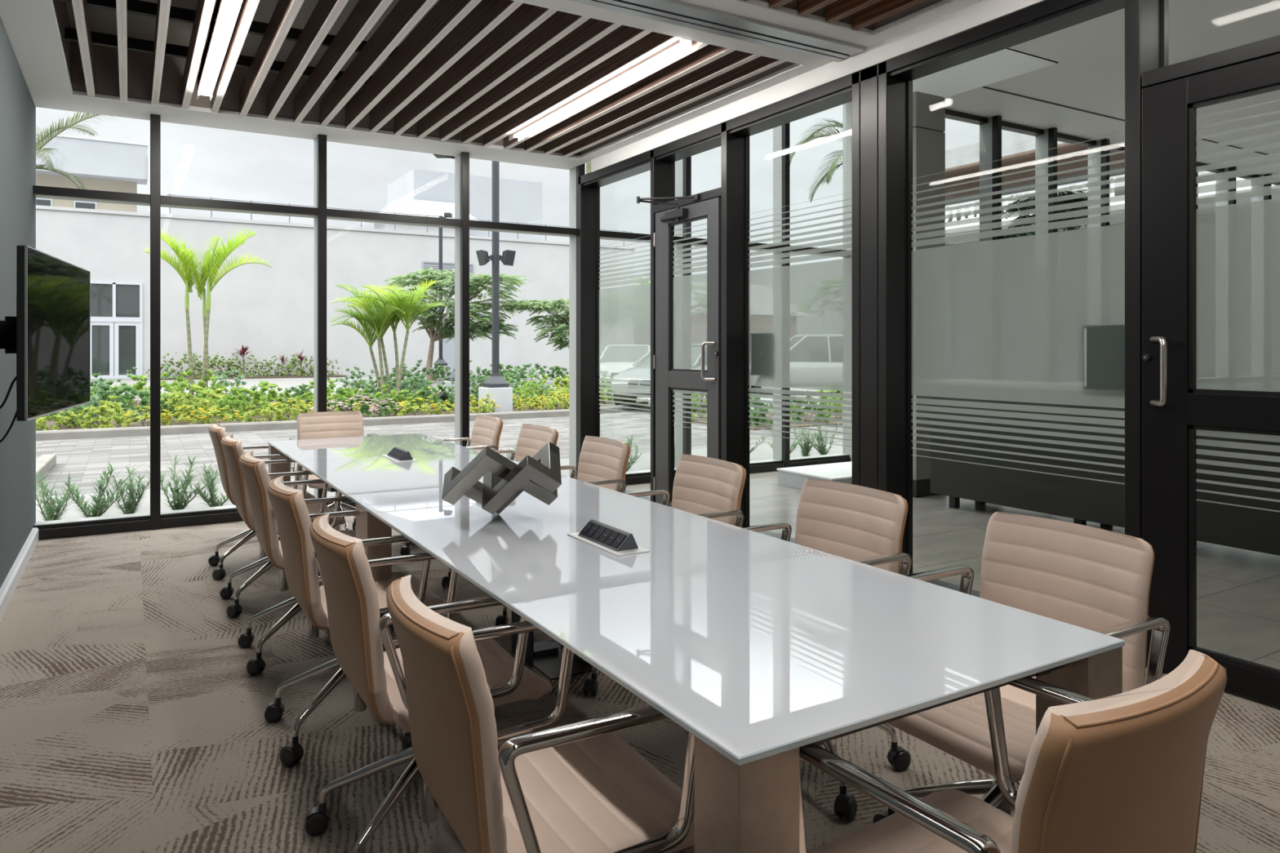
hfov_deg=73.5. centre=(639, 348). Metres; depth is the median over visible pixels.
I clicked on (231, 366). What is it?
shrub
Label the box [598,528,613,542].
socket
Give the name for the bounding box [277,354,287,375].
plant
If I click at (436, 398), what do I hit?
shrub
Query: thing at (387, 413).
clump
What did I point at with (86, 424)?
shrub
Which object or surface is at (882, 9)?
ceiling slat
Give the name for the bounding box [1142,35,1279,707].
door
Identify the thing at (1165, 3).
window
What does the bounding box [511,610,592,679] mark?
box
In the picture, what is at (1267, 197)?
window
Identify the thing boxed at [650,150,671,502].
window post
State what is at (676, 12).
ceiling track
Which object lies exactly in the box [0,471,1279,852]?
floor
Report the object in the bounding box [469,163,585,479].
window
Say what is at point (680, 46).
linear light
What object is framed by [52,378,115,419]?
shrub
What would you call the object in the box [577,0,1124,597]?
glass partition
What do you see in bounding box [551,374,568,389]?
shrub
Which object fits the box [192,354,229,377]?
shrub
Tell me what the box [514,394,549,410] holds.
clump
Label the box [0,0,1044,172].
ceiling
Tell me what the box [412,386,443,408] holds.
shrub
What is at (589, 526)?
socket
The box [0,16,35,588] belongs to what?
wall
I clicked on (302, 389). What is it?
shrub
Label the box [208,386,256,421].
shrub
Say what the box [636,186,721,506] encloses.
door
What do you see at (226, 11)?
linear light
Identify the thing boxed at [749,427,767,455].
shrub
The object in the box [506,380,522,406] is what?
shrub
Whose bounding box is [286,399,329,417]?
clump
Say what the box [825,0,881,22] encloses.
ceiling slat
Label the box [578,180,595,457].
window post
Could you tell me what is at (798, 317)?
window
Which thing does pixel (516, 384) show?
shrub
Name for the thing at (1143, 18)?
window post
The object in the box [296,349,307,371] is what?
plant
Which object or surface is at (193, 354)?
shrub
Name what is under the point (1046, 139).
window
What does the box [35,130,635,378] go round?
stucco building
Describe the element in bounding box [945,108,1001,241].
window
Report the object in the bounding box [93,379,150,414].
shrub
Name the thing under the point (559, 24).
ceiling slat
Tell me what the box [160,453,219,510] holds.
shrub
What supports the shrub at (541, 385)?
on the planting bed at (138, 424)
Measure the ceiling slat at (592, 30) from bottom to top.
0.175 m
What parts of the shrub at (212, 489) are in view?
stem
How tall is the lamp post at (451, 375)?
5.910 m
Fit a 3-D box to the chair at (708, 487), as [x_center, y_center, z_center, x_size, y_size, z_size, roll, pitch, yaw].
[0.059,0.893,3.429,0.650,0.871,0.666,0,0,-33]
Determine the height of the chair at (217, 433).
0.871 m
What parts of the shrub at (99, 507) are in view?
stem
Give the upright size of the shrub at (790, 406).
0.600 m
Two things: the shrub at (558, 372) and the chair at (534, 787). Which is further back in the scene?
the shrub at (558, 372)
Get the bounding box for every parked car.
[610,377,751,411]
[750,386,839,395]
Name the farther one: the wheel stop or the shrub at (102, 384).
the shrub at (102, 384)
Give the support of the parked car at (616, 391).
on the path
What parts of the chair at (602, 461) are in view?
armrest, backrest, armrest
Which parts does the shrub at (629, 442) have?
stem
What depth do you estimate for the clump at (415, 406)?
15.67 m
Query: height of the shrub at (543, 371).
0.681 m
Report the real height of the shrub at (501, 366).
0.714 m
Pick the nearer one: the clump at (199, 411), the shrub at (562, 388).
the clump at (199, 411)
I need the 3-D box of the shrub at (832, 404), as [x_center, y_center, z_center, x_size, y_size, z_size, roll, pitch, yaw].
[3.693,1.017,15.868,0.962,0.739,1.074,0,0,42]
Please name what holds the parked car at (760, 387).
on the path
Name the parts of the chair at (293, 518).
backrest, leg, leg, armrest, armrest, seat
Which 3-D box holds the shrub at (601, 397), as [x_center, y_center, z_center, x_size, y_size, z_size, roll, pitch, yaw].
[-1.092,1.006,19.348,0.880,0.563,0.989,0,0,-3]
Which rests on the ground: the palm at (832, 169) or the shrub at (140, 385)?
the palm at (832, 169)
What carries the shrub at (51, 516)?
on the plants at (762, 452)
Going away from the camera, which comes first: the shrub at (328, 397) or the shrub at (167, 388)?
the shrub at (328, 397)
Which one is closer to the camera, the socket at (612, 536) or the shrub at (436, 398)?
the socket at (612, 536)
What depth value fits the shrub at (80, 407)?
13.52 m
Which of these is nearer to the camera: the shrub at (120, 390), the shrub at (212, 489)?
the shrub at (212, 489)
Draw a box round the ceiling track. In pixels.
[569,0,865,62]
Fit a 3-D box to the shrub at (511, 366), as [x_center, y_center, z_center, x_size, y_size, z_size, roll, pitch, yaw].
[-4.670,0.927,32.284,1.016,0.579,1.011,0,0,19]
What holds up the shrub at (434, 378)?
on the path
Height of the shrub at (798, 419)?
0.612 m
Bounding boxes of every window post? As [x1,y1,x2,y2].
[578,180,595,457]
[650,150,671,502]
[721,123,744,525]
[851,61,906,553]
[1124,0,1161,538]
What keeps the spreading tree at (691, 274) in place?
on the path
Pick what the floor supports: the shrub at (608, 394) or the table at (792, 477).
the table at (792, 477)
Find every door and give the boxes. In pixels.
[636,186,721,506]
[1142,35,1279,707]
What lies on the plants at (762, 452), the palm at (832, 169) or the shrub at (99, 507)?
the shrub at (99, 507)
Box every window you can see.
[32,113,160,540]
[160,133,326,528]
[326,151,469,511]
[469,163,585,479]
[595,168,650,436]
[600,155,691,484]
[671,145,721,200]
[691,122,789,473]
[744,100,851,525]
[789,103,850,466]
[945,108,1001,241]
[945,133,1279,245]
[1001,120,1057,235]
[1057,132,1109,227]
[1109,143,1124,154]
[1161,0,1168,66]
[1197,162,1236,206]
[1238,173,1271,201]
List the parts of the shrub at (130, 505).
stem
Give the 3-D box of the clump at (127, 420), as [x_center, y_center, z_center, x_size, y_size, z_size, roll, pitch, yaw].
[-7.802,1.091,13.505,0.820,0.379,0.788,0,0,-11]
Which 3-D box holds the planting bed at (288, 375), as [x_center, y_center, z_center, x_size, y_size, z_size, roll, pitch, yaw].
[-14.685,1.110,32.573,6.500,0.080,1.800,0,0,-31]
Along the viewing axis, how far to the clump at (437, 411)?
15.87 m
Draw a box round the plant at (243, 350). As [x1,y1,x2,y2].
[233,344,250,372]
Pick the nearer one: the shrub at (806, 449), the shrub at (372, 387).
the shrub at (806, 449)
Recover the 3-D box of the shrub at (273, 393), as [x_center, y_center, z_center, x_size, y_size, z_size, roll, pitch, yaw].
[-7.078,0.941,15.943,1.067,0.707,0.956,0,0,35]
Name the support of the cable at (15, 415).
hanging from the television
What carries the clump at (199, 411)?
on the planting bed at (138, 424)
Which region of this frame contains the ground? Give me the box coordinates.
[35,406,842,497]
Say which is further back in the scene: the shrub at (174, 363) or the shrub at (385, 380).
the shrub at (174, 363)
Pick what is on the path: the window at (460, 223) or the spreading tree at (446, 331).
the spreading tree at (446, 331)
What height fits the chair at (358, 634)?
0.871 m
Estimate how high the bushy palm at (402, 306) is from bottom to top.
2.771 m
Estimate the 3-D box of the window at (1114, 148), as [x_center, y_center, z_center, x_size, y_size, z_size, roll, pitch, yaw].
[5.491,-0.480,9.723,0.920,3.620,0.212,0,0,-31]
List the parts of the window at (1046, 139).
sill rail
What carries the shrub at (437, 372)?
on the path
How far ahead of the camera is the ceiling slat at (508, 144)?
5.79 m
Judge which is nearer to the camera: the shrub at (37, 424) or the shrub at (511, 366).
the shrub at (37, 424)
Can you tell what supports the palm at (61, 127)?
on the planting bed at (138, 424)
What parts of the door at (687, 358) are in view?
closer arm, pull handle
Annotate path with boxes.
[44,371,839,440]
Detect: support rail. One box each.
[57,0,398,57]
[64,26,372,85]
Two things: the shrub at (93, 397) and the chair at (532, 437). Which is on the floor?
the chair at (532, 437)
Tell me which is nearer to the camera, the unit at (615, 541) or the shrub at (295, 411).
the unit at (615, 541)
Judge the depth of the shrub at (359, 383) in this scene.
18.11 m
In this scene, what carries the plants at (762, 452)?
on the ground
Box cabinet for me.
[930,396,1279,555]
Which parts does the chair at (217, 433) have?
backrest, leg, leg, armrest, armrest, seat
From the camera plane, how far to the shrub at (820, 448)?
10.39 m
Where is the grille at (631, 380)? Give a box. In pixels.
[628,379,650,386]
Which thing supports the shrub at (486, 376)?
on the planting bed at (138, 424)
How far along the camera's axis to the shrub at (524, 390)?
18.53 m
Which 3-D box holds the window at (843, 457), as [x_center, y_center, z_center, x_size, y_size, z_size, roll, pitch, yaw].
[2.036,-0.820,9.730,1.050,4.300,0.212,0,0,-31]
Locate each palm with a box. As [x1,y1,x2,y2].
[35,111,113,189]
[142,228,274,399]
[326,280,447,407]
[789,117,842,201]
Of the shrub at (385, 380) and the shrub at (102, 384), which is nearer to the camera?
the shrub at (102, 384)
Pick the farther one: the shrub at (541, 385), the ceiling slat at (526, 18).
the shrub at (541, 385)
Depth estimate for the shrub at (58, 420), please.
13.06 m
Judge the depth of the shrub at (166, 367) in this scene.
19.78 m
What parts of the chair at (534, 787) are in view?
backrest, armrest, armrest, seat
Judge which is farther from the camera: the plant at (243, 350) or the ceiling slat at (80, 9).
the plant at (243, 350)
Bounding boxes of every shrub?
[35,409,82,431]
[35,419,43,428]
[35,470,79,520]
[44,404,101,427]
[50,462,141,518]
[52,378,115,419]
[62,395,126,427]
[65,391,114,422]
[70,385,107,408]
[75,404,124,428]
[80,372,124,405]
[80,390,139,420]
[90,374,150,406]
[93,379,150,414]
[107,463,161,514]
[115,366,149,403]
[137,395,179,422]
[145,371,199,399]
[146,360,177,377]
[146,383,224,423]
[148,381,195,417]
[160,351,200,377]
[160,365,195,392]
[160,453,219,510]
[169,368,227,400]
[176,352,213,377]
[184,462,228,507]
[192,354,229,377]
[192,386,243,415]
[205,387,242,408]
[208,351,243,377]
[208,369,260,402]
[208,374,240,396]
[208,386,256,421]
[215,357,251,377]
[229,354,266,377]
[232,380,286,414]
[241,401,284,422]
[244,385,275,408]
[248,358,279,376]
[248,383,296,410]
[263,355,294,376]
[272,400,311,421]
[274,357,304,375]
[282,383,313,404]
[287,352,313,375]
[293,384,337,411]
[297,355,329,375]
[306,377,355,411]
[311,358,342,375]
[326,375,368,404]
[326,388,355,411]
[334,366,374,394]
[346,381,377,407]
[363,374,409,404]
[368,377,400,395]
[368,383,408,412]
[373,378,408,396]
[384,364,411,382]
[384,387,426,413]
[389,363,416,389]
[391,359,435,404]
[391,377,420,391]
[401,375,447,400]
[407,379,452,411]
[410,366,436,382]
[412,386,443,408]
[432,362,451,381]
[435,376,454,408]
[447,386,478,409]
[469,359,480,396]
[469,374,485,401]
[473,375,488,390]
[475,368,491,379]
[484,363,513,377]
[499,365,526,387]
[500,370,516,395]
[502,365,528,378]
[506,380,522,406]
[511,363,555,394]
[512,379,546,405]
[518,373,552,399]
[519,379,554,399]
[527,363,551,379]
[537,377,568,397]
[546,365,568,378]
[550,386,568,404]
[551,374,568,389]
[561,394,568,409]
[600,377,613,402]
[600,385,610,403]
[624,433,645,471]
[674,394,706,421]
[749,392,773,426]
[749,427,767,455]
[766,427,801,453]
[771,388,810,415]
[789,390,833,422]
[792,419,815,456]
[797,422,839,455]
[815,391,842,418]
[816,390,836,415]
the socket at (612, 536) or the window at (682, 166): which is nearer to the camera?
the socket at (612, 536)
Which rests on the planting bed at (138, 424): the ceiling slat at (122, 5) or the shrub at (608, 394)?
the shrub at (608, 394)
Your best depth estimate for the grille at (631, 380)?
17.64 m
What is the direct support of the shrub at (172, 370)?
on the planting bed at (288, 375)
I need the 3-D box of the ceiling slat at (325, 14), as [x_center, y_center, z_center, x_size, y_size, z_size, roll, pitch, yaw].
[-2.008,-1.806,5.147,0.045,0.175,2.985,0,0,-31]
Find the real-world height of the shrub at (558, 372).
0.584 m
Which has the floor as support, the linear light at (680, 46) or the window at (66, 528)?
the window at (66, 528)
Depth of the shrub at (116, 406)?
13.61 m
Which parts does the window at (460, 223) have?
sill rail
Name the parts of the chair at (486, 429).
armrest, armrest, backrest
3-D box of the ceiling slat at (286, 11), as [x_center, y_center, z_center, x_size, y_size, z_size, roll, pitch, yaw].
[-2.170,-1.806,5.050,0.045,0.175,2.985,0,0,-31]
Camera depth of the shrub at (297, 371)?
33.42 m
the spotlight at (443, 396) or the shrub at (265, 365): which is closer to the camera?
the spotlight at (443, 396)
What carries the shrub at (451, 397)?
on the planting bed at (138, 424)
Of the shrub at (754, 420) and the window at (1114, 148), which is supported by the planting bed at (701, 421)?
the shrub at (754, 420)
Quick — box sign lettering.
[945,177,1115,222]
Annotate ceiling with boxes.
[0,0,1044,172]
[912,0,1279,175]
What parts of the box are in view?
lid, frame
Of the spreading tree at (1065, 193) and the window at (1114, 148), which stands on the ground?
the spreading tree at (1065, 193)
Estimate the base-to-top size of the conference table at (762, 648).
0.740 m
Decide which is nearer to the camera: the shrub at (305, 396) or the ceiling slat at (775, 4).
the ceiling slat at (775, 4)
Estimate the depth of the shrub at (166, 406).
14.23 m
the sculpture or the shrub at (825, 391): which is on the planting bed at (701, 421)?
the shrub at (825, 391)
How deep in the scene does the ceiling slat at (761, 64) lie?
6.07 m
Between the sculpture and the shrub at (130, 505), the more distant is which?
the shrub at (130, 505)
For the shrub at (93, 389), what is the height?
0.576 m
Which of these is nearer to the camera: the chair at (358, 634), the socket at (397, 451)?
the chair at (358, 634)
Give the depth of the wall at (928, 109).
7.70 m
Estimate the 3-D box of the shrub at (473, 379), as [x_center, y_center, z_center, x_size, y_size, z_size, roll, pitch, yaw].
[-3.639,0.925,18.973,0.994,0.704,0.979,0,0,-39]
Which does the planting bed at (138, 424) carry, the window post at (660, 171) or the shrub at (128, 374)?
the shrub at (128, 374)
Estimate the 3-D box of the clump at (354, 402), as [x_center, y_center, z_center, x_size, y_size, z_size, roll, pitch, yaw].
[-5.337,1.091,16.003,0.715,0.370,0.808,0,0,34]
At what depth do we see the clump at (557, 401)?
17.12 m
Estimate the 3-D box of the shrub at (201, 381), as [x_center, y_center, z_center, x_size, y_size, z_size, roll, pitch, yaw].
[-9.169,0.862,17.732,1.120,0.893,1.250,0,0,35]
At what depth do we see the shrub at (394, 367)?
29.26 m
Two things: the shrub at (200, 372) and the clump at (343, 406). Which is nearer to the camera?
the clump at (343, 406)
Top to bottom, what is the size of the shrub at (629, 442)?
0.441 m
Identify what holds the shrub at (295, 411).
on the planting bed at (138, 424)
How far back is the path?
28.36 m
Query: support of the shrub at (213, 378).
on the planting bed at (138, 424)
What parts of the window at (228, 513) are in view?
sill rail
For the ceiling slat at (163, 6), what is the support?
hanging from the support rail
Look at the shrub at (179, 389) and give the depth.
15.49 m
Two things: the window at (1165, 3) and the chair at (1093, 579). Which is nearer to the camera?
the chair at (1093, 579)
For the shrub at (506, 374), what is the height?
0.748 m
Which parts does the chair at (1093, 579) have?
armrest, leg, seat, leg, backrest, armrest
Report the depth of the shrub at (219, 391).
16.28 m
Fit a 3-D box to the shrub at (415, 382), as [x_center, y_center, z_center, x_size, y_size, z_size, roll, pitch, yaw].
[-5.699,0.947,20.998,1.128,0.669,1.106,0,0,35]
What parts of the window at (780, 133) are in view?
sill rail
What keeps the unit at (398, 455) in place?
on the conference table at (762, 648)
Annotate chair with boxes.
[208,422,315,580]
[219,434,345,618]
[236,450,393,675]
[263,475,447,767]
[288,410,378,531]
[304,513,552,852]
[386,574,694,852]
[400,414,502,555]
[441,423,558,587]
[495,435,630,626]
[582,453,746,696]
[741,478,911,821]
[799,649,1226,852]
[872,511,1169,823]
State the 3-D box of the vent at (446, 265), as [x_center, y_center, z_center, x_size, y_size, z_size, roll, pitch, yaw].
[-8.381,-3.335,37.486,2.300,0.830,0.070,0,0,-31]
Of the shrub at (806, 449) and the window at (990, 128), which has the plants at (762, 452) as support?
the shrub at (806, 449)
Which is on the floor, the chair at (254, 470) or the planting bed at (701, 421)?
the chair at (254, 470)
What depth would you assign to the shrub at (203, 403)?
14.29 m
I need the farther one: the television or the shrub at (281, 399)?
the shrub at (281, 399)
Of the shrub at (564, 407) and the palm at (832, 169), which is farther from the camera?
the shrub at (564, 407)
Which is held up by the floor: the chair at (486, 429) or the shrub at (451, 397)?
the chair at (486, 429)
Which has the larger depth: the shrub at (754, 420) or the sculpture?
the shrub at (754, 420)
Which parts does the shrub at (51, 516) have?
stem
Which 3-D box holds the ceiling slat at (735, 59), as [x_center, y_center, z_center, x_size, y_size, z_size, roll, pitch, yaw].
[-0.065,-1.806,6.304,0.045,0.175,2.985,0,0,-31]
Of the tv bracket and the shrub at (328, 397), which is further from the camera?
the shrub at (328, 397)
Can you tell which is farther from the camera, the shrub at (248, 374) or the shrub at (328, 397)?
the shrub at (248, 374)
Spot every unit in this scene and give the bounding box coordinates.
[382,446,417,462]
[567,519,649,556]
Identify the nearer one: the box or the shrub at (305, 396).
the box
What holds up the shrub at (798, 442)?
on the plants at (762, 452)
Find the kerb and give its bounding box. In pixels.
[35,387,648,440]
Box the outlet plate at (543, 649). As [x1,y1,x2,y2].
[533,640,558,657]
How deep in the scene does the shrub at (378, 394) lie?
16.82 m
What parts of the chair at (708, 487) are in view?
leg, armrest, backrest, armrest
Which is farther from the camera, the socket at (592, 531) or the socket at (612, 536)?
the socket at (592, 531)
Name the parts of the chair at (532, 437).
armrest, backrest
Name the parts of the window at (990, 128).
sill rail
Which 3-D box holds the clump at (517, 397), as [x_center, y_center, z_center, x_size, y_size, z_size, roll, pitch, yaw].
[-2.608,1.101,17.588,0.833,0.354,0.867,0,0,29]
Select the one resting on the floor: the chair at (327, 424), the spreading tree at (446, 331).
the chair at (327, 424)
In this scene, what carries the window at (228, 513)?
on the floor
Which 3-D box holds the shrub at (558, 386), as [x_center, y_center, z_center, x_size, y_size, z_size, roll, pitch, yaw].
[-2.045,0.981,20.470,1.145,0.624,1.023,0,0,-4]
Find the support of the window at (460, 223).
on the floor
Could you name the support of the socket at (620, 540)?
attached to the unit at (615, 541)
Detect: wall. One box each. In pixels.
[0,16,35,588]
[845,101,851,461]
[912,91,945,497]
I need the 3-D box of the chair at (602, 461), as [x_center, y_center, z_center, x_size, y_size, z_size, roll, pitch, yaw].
[-0.406,0.893,4.211,0.650,0.871,0.666,0,0,-33]
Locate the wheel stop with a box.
[35,453,56,484]
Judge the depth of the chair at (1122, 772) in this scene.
1.14 m
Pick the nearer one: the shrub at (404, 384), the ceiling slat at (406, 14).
the ceiling slat at (406, 14)
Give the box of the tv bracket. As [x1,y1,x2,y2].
[0,316,16,353]
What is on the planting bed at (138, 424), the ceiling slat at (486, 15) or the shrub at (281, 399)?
the shrub at (281, 399)
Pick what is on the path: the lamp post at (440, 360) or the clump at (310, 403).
the lamp post at (440, 360)
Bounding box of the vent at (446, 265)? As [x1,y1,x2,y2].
[422,261,473,282]
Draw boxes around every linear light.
[196,0,242,101]
[508,38,692,142]
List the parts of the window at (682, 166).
sill rail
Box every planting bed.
[35,389,637,431]
[160,374,346,380]
[674,412,842,430]
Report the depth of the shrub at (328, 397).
16.42 m
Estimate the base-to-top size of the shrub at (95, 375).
0.782 m
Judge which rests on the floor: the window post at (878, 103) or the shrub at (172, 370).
the window post at (878, 103)
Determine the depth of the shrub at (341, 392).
17.04 m
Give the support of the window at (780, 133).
on the floor
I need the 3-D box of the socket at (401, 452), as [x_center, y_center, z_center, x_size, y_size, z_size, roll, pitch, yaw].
[-1.269,0.562,4.529,0.037,0.035,0.033,0,0,-31]
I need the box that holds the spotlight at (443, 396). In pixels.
[437,391,448,404]
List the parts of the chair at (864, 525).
armrest, leg, backrest, armrest, leg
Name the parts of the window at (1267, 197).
sill rail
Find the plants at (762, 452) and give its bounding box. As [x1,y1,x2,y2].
[35,440,842,521]
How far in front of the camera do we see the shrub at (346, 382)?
18.52 m
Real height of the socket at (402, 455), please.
0.035 m
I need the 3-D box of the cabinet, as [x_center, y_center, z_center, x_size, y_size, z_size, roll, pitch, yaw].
[3.710,0.800,5.643,0.490,1.060,4.140,0,0,-31]
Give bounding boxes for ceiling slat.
[71,0,95,97]
[115,0,127,100]
[151,0,171,104]
[181,0,215,108]
[211,0,259,112]
[239,0,304,115]
[266,0,348,119]
[293,0,392,122]
[320,0,437,125]
[345,0,481,128]
[369,0,523,132]
[393,3,556,135]
[417,10,590,137]
[440,17,622,141]
[462,25,652,143]
[483,31,681,146]
[503,40,708,149]
[524,44,735,151]
[543,49,761,154]
[563,55,785,156]
[769,0,792,8]
[798,0,836,16]
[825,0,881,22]
[851,0,925,30]
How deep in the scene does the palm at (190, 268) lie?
17.86 m
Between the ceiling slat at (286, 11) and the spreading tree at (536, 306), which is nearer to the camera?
the ceiling slat at (286, 11)
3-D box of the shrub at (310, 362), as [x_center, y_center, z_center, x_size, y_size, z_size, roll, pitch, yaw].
[-12.863,0.725,33.885,1.200,0.885,1.193,0,0,26]
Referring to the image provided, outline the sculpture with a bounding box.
[441,441,561,514]
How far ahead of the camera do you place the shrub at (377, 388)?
20.64 m
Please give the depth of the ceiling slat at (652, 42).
5.68 m
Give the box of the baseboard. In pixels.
[0,527,38,621]
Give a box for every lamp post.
[431,212,452,379]
[433,154,472,395]
[475,160,515,412]
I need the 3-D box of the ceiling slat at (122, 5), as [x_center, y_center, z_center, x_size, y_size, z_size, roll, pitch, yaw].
[-2.818,-1.806,4.664,0.045,0.175,2.985,0,0,-31]
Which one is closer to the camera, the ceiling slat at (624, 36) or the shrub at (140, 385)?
the ceiling slat at (624, 36)
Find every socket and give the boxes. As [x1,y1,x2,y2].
[387,447,395,454]
[391,448,399,456]
[395,450,404,457]
[397,451,405,459]
[579,521,594,535]
[585,523,600,537]
[591,525,606,540]
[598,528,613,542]
[604,530,620,545]
[610,533,626,548]
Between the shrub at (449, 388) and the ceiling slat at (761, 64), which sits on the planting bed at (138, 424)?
the shrub at (449, 388)
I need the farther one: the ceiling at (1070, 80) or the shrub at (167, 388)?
the shrub at (167, 388)
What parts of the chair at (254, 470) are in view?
backrest, leg, leg, armrest, armrest, seat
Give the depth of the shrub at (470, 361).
21.79 m
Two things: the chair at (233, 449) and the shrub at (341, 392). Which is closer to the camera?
the chair at (233, 449)
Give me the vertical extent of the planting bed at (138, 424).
0.110 m
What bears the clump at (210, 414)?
on the planting bed at (138, 424)
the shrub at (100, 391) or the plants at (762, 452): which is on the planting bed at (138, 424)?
the shrub at (100, 391)
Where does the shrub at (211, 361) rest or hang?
on the planting bed at (288, 375)
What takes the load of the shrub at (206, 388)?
on the planting bed at (138, 424)
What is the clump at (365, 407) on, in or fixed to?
on the planting bed at (138, 424)
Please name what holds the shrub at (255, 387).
on the planting bed at (138, 424)
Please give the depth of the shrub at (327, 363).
34.09 m
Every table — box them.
[267,433,1124,852]
[776,461,851,488]
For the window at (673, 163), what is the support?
attached to the glass partition at (1037, 318)
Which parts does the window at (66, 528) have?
sill rail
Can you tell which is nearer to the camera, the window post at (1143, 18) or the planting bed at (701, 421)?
the window post at (1143, 18)
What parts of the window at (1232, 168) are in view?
sill rail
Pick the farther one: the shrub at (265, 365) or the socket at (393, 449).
the shrub at (265, 365)
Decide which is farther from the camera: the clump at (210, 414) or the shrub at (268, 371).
the shrub at (268, 371)
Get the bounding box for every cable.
[0,376,16,408]
[0,411,16,443]
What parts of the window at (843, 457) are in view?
sill rail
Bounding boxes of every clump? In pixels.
[119,404,173,427]
[160,404,208,425]
[194,404,244,424]
[259,397,313,418]
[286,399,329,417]
[304,399,353,413]
[333,397,374,411]
[338,391,384,417]
[364,396,403,416]
[392,396,440,416]
[426,400,454,414]
[469,393,501,413]
[512,393,533,409]
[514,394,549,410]
[532,390,568,409]
[544,390,568,408]
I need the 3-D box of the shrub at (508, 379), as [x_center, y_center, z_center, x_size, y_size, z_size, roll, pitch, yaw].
[-3.614,0.885,23.843,1.215,0.809,1.239,0,0,-27]
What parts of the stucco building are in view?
pane, pane, pane, pane, door, pane, door, pane, roof railing, service door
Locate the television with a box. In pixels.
[16,244,90,421]
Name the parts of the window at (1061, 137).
sill rail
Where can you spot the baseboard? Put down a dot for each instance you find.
(11, 581)
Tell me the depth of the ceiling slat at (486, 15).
5.23 m
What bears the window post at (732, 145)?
on the floor
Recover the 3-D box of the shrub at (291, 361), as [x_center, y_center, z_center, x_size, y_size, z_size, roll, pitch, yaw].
[-13.585,0.754,33.450,1.152,0.806,1.215,0,0,31]
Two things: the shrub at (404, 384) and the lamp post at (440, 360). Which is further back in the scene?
the lamp post at (440, 360)
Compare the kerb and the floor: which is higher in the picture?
the kerb
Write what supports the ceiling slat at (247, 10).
hanging from the support rail
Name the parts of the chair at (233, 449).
backrest, leg, leg, armrest, armrest, seat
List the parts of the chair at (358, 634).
backrest, leg, leg, armrest, armrest, seat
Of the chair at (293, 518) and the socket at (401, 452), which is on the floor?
the chair at (293, 518)
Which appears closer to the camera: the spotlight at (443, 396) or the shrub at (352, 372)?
the spotlight at (443, 396)
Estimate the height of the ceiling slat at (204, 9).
0.175 m
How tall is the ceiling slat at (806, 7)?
0.175 m
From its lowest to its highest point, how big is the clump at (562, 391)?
0.418 m
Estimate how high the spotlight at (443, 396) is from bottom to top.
0.442 m
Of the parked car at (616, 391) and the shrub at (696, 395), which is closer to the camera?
the shrub at (696, 395)
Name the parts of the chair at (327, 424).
armrest, seat, backrest, leg, leg, leg, armrest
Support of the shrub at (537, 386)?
on the planting bed at (138, 424)
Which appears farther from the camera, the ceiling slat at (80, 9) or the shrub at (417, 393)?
the shrub at (417, 393)
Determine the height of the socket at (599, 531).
0.035 m
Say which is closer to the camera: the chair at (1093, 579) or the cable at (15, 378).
the chair at (1093, 579)
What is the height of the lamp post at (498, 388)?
6.260 m
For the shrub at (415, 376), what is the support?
on the planting bed at (138, 424)
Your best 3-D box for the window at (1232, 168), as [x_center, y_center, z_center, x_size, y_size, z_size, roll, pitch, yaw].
[7.072,-0.480,10.664,0.920,3.620,0.212,0,0,-31]
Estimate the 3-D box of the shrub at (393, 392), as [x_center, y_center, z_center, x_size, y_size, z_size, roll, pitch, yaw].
[-4.486,1.019,16.484,0.841,0.530,0.792,0,0,-5]
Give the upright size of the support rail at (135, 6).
0.067 m
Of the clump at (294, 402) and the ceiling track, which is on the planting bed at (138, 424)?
the clump at (294, 402)
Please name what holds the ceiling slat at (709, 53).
hanging from the support rail
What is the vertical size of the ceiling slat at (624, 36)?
0.175 m
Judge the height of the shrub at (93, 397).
0.556 m
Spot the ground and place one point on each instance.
(86, 460)
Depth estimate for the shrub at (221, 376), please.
19.21 m
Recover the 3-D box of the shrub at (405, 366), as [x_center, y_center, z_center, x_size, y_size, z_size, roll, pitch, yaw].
[-6.252,0.826,22.625,1.087,0.899,0.993,0,0,25]
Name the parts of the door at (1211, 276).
pull handle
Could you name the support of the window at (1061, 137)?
on the floor
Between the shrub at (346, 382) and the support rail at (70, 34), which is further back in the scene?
the shrub at (346, 382)
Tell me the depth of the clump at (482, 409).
16.17 m
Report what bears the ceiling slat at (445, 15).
hanging from the support rail
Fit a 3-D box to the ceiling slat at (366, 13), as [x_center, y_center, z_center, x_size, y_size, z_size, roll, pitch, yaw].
[-1.846,-1.806,5.243,0.045,0.175,2.985,0,0,-31]
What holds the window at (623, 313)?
on the glass partition at (1037, 318)
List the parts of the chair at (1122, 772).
armrest, seat, armrest, backrest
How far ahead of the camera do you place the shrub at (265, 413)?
14.47 m
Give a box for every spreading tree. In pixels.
[383,267,532,383]
[505,297,568,351]
[631,274,692,284]
[1001,188,1088,239]
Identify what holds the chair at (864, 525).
on the floor

